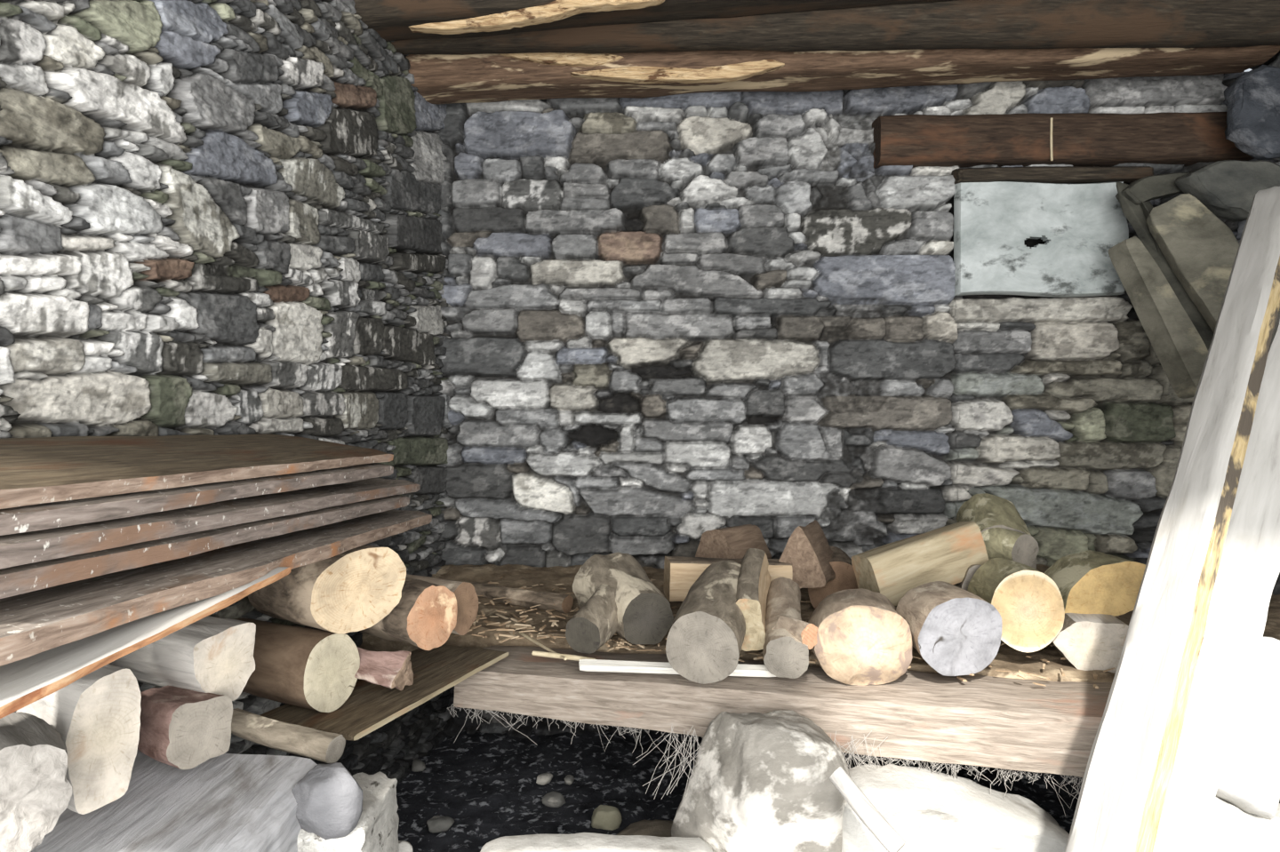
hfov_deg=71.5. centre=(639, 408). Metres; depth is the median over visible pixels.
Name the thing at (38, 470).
plank
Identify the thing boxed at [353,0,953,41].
roof beam
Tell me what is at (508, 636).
litter
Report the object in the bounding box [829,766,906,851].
stick
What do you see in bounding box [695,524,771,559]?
log
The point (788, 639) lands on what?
log
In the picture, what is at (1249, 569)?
leaning board
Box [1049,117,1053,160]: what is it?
twig
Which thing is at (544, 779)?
pebble
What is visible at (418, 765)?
pebble
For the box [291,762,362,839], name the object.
stone
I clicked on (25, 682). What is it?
plank
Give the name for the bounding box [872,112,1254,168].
lintel beam
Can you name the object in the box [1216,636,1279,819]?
leaning board
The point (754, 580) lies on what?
log
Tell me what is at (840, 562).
log
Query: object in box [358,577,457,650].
log
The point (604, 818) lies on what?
pebble
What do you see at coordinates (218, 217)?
wall
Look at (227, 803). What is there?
wooden plank
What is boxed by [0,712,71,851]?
log
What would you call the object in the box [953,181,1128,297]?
panel
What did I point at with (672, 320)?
wall
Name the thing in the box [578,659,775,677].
lath
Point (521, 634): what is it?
twig
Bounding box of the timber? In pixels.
[453,645,1112,777]
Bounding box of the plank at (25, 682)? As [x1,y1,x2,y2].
[0,567,290,719]
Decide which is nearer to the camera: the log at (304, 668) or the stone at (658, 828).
the log at (304, 668)
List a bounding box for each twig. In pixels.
[483,619,535,630]
[510,612,528,624]
[519,631,567,660]
[531,650,596,661]
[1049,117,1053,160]
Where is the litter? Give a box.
[454,576,1119,688]
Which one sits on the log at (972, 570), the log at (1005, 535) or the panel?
the log at (1005, 535)
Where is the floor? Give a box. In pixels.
[395,730,1279,851]
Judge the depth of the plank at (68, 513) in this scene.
0.87 m
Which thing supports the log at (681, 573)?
on the ledge
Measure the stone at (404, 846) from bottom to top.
0.067 m
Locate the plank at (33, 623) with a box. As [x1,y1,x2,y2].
[0,509,431,666]
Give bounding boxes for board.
[260,644,508,741]
[951,166,1153,184]
[1064,186,1279,851]
[1152,307,1279,851]
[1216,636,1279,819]
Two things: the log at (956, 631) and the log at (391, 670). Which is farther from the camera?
the log at (956, 631)
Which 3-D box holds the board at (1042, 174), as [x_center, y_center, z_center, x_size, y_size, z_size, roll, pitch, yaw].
[1.195,-0.676,2.582,0.566,0.054,0.084,0,0,0]
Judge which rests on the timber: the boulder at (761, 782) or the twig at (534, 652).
the twig at (534, 652)
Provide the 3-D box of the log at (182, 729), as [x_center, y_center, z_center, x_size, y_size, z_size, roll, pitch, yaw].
[-0.609,0.415,1.170,0.112,0.085,0.091,0,0,36]
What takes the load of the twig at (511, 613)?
on the ledge
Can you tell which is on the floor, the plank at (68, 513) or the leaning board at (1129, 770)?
the leaning board at (1129, 770)
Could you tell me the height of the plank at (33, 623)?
0.095 m
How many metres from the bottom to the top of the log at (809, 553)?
0.156 m
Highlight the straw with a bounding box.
[447,704,1083,816]
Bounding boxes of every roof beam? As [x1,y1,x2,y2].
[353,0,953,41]
[391,0,1279,55]
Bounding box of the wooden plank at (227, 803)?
[31,750,317,851]
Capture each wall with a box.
[0,0,452,786]
[434,71,1248,740]
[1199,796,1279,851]
[1235,50,1279,595]
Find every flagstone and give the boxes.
[1108,236,1207,399]
[1115,172,1213,351]
[1146,193,1239,333]
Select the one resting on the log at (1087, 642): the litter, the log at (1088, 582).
the log at (1088, 582)
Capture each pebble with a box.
[411,759,425,772]
[426,816,454,833]
[536,773,552,785]
[541,792,565,807]
[564,775,574,785]
[591,805,621,831]
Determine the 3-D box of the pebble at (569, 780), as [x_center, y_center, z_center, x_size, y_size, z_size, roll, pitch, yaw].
[-0.179,0.936,2.240,0.024,0.018,0.037,0,0,10]
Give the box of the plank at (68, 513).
[0,463,393,535]
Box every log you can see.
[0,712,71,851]
[16,664,141,815]
[110,616,255,701]
[137,686,232,769]
[231,708,345,763]
[236,617,359,712]
[248,545,406,634]
[354,647,413,690]
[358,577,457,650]
[405,574,478,635]
[565,552,673,654]
[663,556,792,603]
[665,560,745,684]
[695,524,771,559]
[736,548,771,651]
[763,577,817,679]
[778,520,835,588]
[807,545,858,608]
[807,588,912,686]
[851,521,989,607]
[896,581,1002,676]
[954,564,981,591]
[956,493,1039,569]
[967,558,1064,652]
[1043,550,1145,616]
[1051,613,1128,673]
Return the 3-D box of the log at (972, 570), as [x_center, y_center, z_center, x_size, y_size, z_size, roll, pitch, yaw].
[0.720,0.376,1.939,0.086,0.105,0.208,0,0,10]
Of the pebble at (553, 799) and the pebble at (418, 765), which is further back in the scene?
the pebble at (418, 765)
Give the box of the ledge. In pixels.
[359,564,1279,682]
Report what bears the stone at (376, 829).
on the floor
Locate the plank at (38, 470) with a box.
[0,433,393,509]
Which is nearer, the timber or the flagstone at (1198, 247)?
the timber
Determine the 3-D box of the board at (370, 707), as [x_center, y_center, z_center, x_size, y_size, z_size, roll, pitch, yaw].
[-0.438,0.496,1.600,0.203,0.016,0.496,0,0,21]
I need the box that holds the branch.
[470,582,573,613]
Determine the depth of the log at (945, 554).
1.84 m
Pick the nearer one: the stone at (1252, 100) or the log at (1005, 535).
the log at (1005, 535)
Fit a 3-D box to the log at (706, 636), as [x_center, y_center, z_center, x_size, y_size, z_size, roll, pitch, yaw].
[0.146,0.401,1.709,0.135,0.170,0.325,0,0,15]
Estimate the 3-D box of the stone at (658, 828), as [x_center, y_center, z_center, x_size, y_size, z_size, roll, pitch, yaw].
[0.037,0.858,1.748,0.188,0.073,0.160,0,0,-23]
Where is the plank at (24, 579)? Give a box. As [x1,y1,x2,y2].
[0,495,409,599]
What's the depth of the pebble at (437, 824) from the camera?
1.98 m
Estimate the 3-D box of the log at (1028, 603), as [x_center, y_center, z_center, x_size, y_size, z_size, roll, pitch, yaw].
[0.731,0.379,1.735,0.138,0.154,0.153,0,0,5]
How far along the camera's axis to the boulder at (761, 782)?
1.41 m
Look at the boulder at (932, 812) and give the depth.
1.39 m
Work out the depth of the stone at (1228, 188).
2.26 m
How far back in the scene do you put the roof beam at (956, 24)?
2.23 m
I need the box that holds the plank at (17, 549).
[0,478,420,568]
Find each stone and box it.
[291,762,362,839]
[296,771,399,851]
[398,840,413,851]
[480,832,712,851]
[616,819,672,837]
[1175,160,1279,221]
[1224,64,1279,159]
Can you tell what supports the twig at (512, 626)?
on the ledge
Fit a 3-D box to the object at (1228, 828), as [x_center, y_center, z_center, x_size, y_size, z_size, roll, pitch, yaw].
[0.904,0.770,1.360,0.225,0.390,0.136,0,0,0]
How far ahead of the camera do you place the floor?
2.25 m
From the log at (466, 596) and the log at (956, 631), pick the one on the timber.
the log at (956, 631)
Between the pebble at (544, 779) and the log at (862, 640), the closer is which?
the log at (862, 640)
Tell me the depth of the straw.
1.52 m
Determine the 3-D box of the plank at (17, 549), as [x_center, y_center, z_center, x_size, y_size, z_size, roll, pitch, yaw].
[-0.568,0.128,1.225,0.226,0.083,1.207,0,0,1]
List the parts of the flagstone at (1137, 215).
cap stone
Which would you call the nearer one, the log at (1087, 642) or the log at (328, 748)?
the log at (328, 748)
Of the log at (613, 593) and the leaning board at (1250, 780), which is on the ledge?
the log at (613, 593)
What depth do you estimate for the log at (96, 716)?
1.00 m
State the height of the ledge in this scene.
0.119 m
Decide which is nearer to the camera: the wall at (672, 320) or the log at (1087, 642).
the log at (1087, 642)
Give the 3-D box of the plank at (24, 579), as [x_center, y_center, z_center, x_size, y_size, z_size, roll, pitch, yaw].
[-0.574,0.153,1.198,0.226,0.079,1.132,0,0,2]
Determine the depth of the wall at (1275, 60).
2.50 m
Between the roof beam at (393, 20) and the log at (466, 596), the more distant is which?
the roof beam at (393, 20)
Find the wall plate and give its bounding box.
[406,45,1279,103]
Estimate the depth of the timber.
1.58 m
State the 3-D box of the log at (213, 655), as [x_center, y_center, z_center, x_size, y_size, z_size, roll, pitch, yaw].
[-0.645,0.346,1.240,0.215,0.107,0.095,0,0,27]
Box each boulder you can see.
[671,710,850,851]
[841,763,1069,851]
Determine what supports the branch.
on the ledge
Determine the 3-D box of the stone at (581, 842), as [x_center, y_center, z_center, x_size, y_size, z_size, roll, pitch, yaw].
[-0.071,0.795,1.390,0.396,0.235,0.067,0,0,0]
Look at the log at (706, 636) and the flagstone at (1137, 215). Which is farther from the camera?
the flagstone at (1137, 215)

